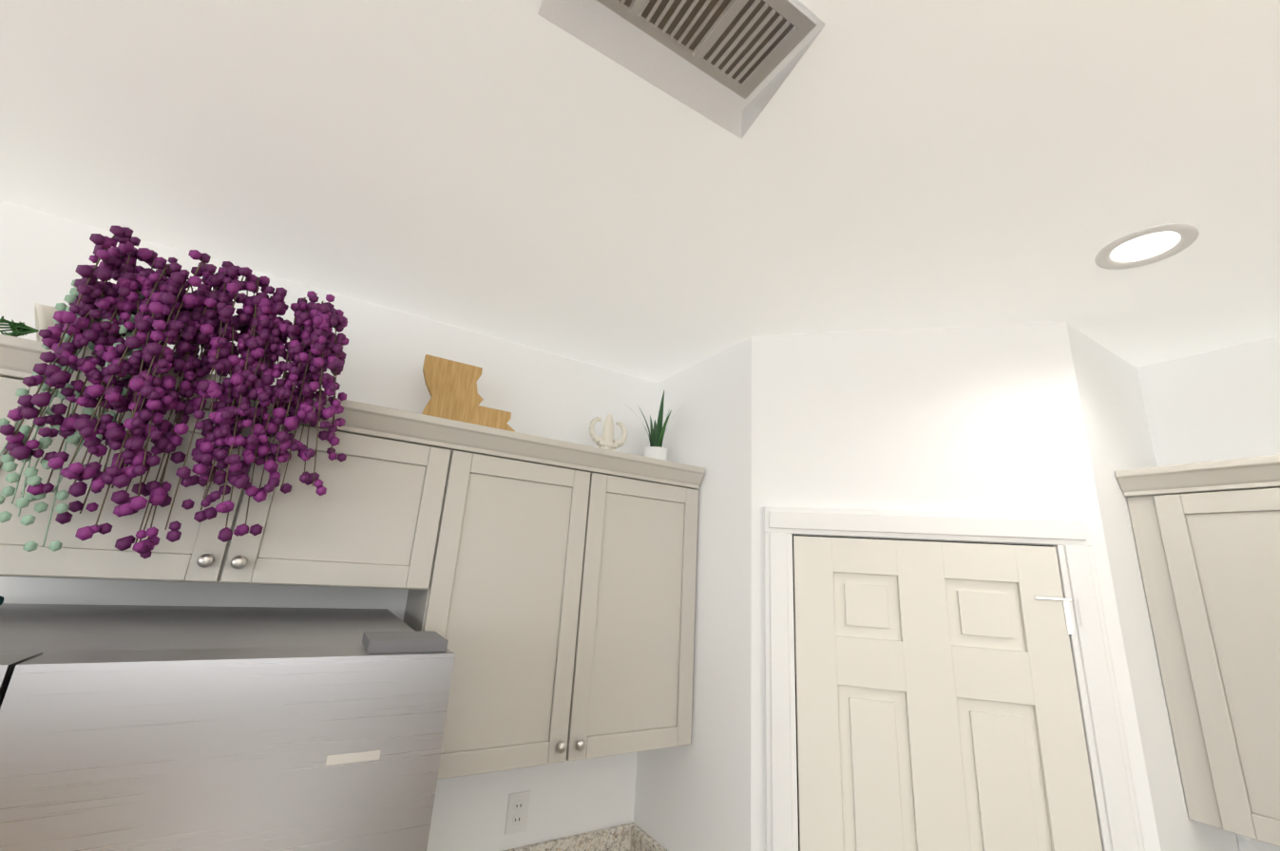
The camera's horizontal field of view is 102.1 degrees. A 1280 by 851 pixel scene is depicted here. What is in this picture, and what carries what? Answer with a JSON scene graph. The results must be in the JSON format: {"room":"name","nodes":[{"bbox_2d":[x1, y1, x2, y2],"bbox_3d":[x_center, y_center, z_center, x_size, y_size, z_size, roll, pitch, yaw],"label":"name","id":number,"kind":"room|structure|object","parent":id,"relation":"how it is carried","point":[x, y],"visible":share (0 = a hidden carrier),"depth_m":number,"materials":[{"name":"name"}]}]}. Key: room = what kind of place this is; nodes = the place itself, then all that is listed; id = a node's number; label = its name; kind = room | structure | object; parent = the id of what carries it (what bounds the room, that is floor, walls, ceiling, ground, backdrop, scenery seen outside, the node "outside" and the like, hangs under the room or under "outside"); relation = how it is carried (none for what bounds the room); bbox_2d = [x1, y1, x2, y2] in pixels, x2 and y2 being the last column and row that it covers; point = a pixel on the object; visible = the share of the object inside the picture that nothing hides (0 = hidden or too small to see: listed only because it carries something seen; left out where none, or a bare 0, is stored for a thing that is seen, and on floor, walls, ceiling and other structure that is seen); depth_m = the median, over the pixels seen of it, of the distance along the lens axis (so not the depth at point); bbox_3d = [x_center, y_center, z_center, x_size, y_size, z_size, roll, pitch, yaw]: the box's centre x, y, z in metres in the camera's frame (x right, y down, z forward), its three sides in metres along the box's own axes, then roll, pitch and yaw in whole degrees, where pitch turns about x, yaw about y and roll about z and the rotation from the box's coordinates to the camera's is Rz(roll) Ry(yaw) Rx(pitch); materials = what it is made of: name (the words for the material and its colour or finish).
{"room":"kitchen","nodes":[
{"label":"kitchen","id":0,"kind":"room"},
{"bbox_2d":[0,200,657,850],"bbox_3d":[-2.404,0.612,0.712,8.400,2.755,0.150,13,-18,-29],"label":"wall","id":1,"kind":"structure","parent":0,"point":[528,389],"depth_m":1.75,"materials":[{"name":"white paint"}]},
{"bbox_2d":[0,334,463,596],"bbox_3d":[-1.035,0.169,1.381,0.915,0.469,0.349,13,-18,-29],"label":"upper cabinet","id":2,"kind":"object","parent":1,"relation":"attached to","point":[380,522],"depth_m":1.26,"materials":[{"name":"grey wood"}]},
{"bbox_2d":[0,225,349,559],"bbox_3d":[-1.146,-0.064,1.156,0.889,0.684,0.397,13,-18,-29],"label":"flowers","id":3,"kind":"object","parent":2,"relation":"on","point":[102,318],"visible":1,"depth_m":1.10,"materials":[{"name":"purple plant"}]},
{"bbox_2d":[504,790,530,835],"bbox_3d":[-0.405,1.285,1.715,0.072,0.115,0.007,13,-18,-29],"label":"outlet","id":4,"kind":"object","parent":1,"relation":"attached to","point":[517,812],"visible":1,"depth_m":1.71,"materials":[{"name":"white plastic"}]},
{"bbox_2d":[402,421,705,780],"bbox_3d":[-0.276,0.564,1.765,0.905,0.932,0.349,13,-18,-29],"label":"upper cabinet","id":5,"kind":"object","parent":1,"relation":"attached to","point":[547,583],"depth_m":1.59,"materials":[{"name":"grey wood"}]},
{"bbox_2d":[421,354,515,432],"bbox_3d":[-0.565,-0.080,1.742,0.336,0.260,0.054,13,-18,-29],"label":"board","id":6,"kind":"object","parent":5,"relation":"on","point":[451,386],"visible":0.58,"depth_m":1.72,"materials":[{"name":"brown wood"}]},
{"bbox_2d":[589,414,627,451],"bbox_3d":[-0.122,0.045,1.971,0.165,0.190,0.030,13,-18,-29],"label":"decorative piece","id":7,"kind":"object","parent":5,"relation":"on","point":[606,441],"visible":0.73,"depth_m":1.96,"materials":[{"name":"beige ceramic"}]},
{"bbox_2d":[629,390,681,460],"bbox_3d":[0.055,0.025,2.110,0.218,0.324,0.183,13,-18,-29],"label":"snake plant","id":8,"kind":"object","parent":5,"relation":"on","point":[655,449],"visible":0.73,"depth_m":2.07,"materials":[{"name":"green plant"}]},
{"bbox_2d":[0,0,1279,382],"bbox_3d":[-1.377,-1.273,-0.324,8.410,0.430,3.695,13,-18,-29],"label":"ceiling","id":9,"kind":"structure","parent":0,"point":[526,173],"depth_m":1.10,"materials":[{"name":"white paint"}]},
{"bbox_2d":[538,0,826,137],"bbox_3d":[0.070,-0.611,0.772,0.390,0.075,0.190,13,-18,-29],"label":"ceiling vent","id":10,"kind":"object","parent":9,"relation":"in","point":[743,48],"visible":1,"depth_m":0.81,"materials":[{"name":"white plastic"}]},
{"bbox_2d":[1094,223,1199,269],"bbox_3d":[1.238,-0.435,1.269,0.184,0.006,0.184,13,-18,-29],"label":"recessed light","id":11,"kind":"object","parent":9,"relation":"in","point":[1147,246],"visible":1,"depth_m":1.26,"materials":[{"name":"white plastic"}]},
{"bbox_2d":[633,322,1239,850],"bbox_3d":[0.885,1.117,1.787,1.280,2.755,1.310,13,-18,-29],"label":"wall","id":12,"kind":"structure","parent":0,"point":[1046,419],"depth_m":1.66,"materials":[{"name":"white paint"}]},
{"bbox_2d":[792,534,1102,850],"bbox_3d":[0.771,1.328,1.266,0.544,2.055,0.550,13,-18,-29],"label":"pantry door","id":13,"kind":"structure","parent":12,"relation":"in","point":[937,705],"depth_m":1.43,"materials":[{"name":"white paint"}]},
{"bbox_2d":[764,506,1145,850],"bbox_3d":[0.773,1.289,1.286,0.889,2.141,0.032,0,-16,14],"label":"door frame","id":14,"kind":"structure","parent":12,"relation":"attached to","point":[1068,537],"depth_m":1.46,"materials":[{"name":"white wood"}]},
{"bbox_2d":[1136,336,1279,466],"bbox_3d":[2.038,1.044,1.275,0.150,2.755,3.695,13,-18,-29],"label":"wall","id":15,"kind":"structure","parent":0,"point":[1219,405],"depth_m":1.74,"materials":[{"name":"white paint"}]},
{"bbox_2d":[1114,454,1279,847],"bbox_3d":[1.828,0.558,1.280,0.384,0.932,0.738,13,-18,-29],"label":"upper cabinet","id":16,"kind":"object","parent":15,"relation":"attached to","point":[1207,536],"visible":1,"depth_m":1.37,"materials":[{"name":"grey wood"}]},
{"bbox_2d":[1236,834,1279,850],"bbox_3d":[2.341,1.060,0.581,0.008,0.343,2.231,13,-18,-29],"label":"tile backsplash","id":17,"kind":"structure","parent":15,"relation":"attached to","point":[1246,844],"depth_m":1.50,"materials":[{"name":"white tile"}]},
{"bbox_3d":[-0.307,1.227,-2.850,8.700,0.100,8.300,13,-18,-29],"label":"floor","id":18,"kind":"structure","parent":0,"visible":0},
{"bbox_2d":[0,603,455,850],"bbox_3d":[-0.964,1.216,0.747,0.908,1.783,0.966,13,-18,-29],"label":"refrigerator","id":19,"kind":"object","parent":18,"relation":"on","point":[133,728],"visible":1,"depth_m":0.71,"materials":[{"name":"grey metal"}]},
{"bbox_2d":[0,595,3,606],"bbox_3d":[-1.343,0.327,0.968,0.100,0.053,0.359,13,-18,-29],"label":"cloth","id":20,"kind":"object","parent":19,"relation":"on","point":[1,601],"visible":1,"depth_m":1.12,"materials":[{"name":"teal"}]},
{"bbox_3d":[-0.292,1.871,1.258,0.946,0.880,0.650,13,-18,-29],"label":"cabinet","id":21,"kind":"object","parent":18,"relation":"on","visible":0},
{"bbox_2d":[502,822,667,850],"bbox_3d":[-0.270,1.381,1.400,0.958,0.138,0.633,13,-18,-29],"label":"countertop","id":22,"kind":"structure","parent":21,"relation":"on","point":[631,837],"depth_m":1.81,"materials":[{"name":"white stone"}]}
]}

